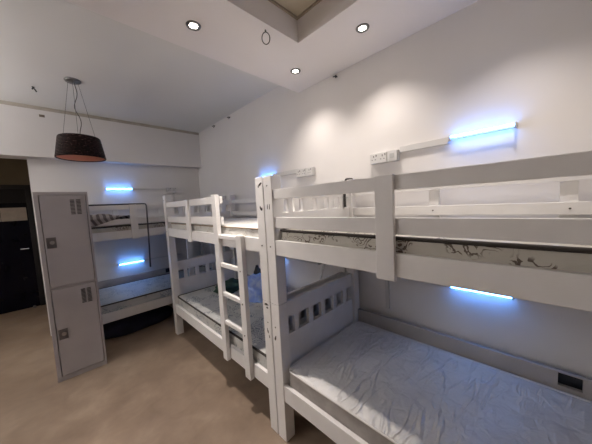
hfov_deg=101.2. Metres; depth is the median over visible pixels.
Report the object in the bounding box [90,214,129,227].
striped blanket
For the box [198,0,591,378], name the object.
wall
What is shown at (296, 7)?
ceiling
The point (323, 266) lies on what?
metal rod
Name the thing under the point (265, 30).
loose wire
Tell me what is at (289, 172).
cable trunking
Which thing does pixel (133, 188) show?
cable trunking
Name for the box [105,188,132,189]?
tube light
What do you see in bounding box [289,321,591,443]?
mattress
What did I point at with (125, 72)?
ceiling
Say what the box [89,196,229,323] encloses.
bunk bed
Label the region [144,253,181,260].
cable trunking
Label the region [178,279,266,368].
mattress
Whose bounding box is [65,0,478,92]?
ceiling
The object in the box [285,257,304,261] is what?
cable trunking
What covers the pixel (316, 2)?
trim
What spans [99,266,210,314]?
mattress
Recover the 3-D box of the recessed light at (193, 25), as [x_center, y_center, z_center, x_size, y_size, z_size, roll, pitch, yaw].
[-0.669,-1.278,1.586,0.094,0.007,0.094,-7,6,-44]
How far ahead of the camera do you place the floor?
2.14 m
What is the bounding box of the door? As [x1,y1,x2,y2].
[0,185,45,313]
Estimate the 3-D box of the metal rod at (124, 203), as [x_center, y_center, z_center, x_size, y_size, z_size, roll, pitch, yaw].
[-2.155,0.197,2.974,0.644,0.840,0.062,-7,6,-44]
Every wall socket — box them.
[166,188,175,192]
[296,167,314,177]
[305,261,321,264]
[370,149,399,164]
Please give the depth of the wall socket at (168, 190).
4.23 m
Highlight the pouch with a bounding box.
[254,265,260,273]
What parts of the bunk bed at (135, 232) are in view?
rail, guard rail, guard rail, rail, guard rail, post, panel, post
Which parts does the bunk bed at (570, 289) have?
post, panel, panel, rail, post, guard rail, guard rail, rail, guard rail, guard rail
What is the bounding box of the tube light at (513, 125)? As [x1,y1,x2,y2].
[449,121,517,139]
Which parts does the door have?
panel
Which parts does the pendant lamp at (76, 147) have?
cord, lamp shade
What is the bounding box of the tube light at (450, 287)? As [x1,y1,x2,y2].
[449,286,514,300]
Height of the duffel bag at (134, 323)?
0.267 m
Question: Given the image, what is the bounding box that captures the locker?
[32,192,106,382]
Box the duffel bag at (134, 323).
[103,305,172,339]
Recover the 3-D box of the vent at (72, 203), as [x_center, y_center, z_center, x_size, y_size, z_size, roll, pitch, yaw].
[-2.185,-0.148,2.378,0.033,0.143,0.004,-7,6,-44]
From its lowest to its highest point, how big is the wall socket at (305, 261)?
0.086 m
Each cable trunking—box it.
[133,188,165,189]
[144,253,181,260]
[172,193,175,213]
[275,169,298,175]
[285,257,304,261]
[385,280,389,308]
[400,137,448,152]
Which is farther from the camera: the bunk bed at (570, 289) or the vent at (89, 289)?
the vent at (89, 289)
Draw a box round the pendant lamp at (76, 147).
[54,77,105,161]
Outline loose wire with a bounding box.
[262,30,269,44]
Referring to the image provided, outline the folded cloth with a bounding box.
[213,278,238,293]
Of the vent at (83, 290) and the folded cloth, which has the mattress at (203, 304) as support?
the folded cloth
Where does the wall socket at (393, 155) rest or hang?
attached to the wall at (486, 64)
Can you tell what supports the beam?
attached to the wall at (45, 175)
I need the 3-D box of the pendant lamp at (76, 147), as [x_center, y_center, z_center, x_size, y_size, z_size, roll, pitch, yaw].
[-2.265,-1.057,2.516,0.410,0.792,0.410,-7,6,-44]
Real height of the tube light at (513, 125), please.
0.028 m
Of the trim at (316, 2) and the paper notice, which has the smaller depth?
the trim at (316, 2)
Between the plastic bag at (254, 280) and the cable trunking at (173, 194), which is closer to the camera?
the plastic bag at (254, 280)
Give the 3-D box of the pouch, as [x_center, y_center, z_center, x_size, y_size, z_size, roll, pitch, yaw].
[-0.508,0.714,3.223,0.110,0.316,0.172,-7,6,-44]
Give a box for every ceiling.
[0,0,278,132]
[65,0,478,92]
[274,0,315,15]
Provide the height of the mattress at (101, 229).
0.144 m
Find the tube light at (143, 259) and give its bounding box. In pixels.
[118,259,143,265]
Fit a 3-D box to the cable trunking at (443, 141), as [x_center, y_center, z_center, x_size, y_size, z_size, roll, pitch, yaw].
[0.937,-0.565,1.794,0.022,0.045,0.335,-7,6,-44]
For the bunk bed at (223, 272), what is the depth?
2.05 m
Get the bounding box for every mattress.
[91,221,164,233]
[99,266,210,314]
[171,217,258,237]
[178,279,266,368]
[280,228,591,272]
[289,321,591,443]
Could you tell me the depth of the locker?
2.38 m
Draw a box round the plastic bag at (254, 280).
[247,273,262,302]
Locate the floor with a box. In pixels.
[0,303,335,443]
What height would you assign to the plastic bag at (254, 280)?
0.283 m
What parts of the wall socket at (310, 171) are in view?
plate, plate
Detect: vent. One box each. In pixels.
[70,201,75,213]
[76,199,81,213]
[81,288,86,302]
[87,287,91,300]
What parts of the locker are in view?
handle plate, handle plate, door, door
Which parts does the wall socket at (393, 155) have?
plate, plate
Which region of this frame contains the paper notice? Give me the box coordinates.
[0,207,27,221]
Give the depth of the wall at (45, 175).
3.79 m
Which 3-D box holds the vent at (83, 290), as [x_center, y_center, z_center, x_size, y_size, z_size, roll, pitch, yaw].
[-2.137,0.740,2.447,0.033,0.143,0.004,-7,6,-44]
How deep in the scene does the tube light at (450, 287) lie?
1.58 m
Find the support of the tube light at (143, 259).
attached to the wall at (45, 175)
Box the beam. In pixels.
[0,104,200,168]
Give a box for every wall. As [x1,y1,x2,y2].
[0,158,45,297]
[27,158,200,335]
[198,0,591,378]
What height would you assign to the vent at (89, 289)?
0.143 m
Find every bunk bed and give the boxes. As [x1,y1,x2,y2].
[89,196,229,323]
[163,177,346,433]
[263,151,591,443]
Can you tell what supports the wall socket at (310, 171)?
attached to the wall at (486, 64)
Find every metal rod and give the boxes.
[89,203,150,266]
[319,264,324,279]
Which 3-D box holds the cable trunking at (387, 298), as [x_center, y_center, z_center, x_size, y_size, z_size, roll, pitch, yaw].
[0.790,0.602,2.103,0.014,0.300,0.032,-7,6,-44]
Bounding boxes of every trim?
[0,100,198,134]
[268,0,321,19]
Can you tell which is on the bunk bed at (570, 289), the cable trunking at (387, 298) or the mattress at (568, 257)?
the mattress at (568, 257)
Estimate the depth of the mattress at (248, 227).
2.22 m
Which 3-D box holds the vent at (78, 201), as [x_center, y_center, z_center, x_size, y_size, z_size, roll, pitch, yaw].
[-2.153,-0.152,2.410,0.033,0.143,0.004,-7,6,-44]
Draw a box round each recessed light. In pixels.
[186,20,200,30]
[290,68,300,73]
[356,23,369,32]

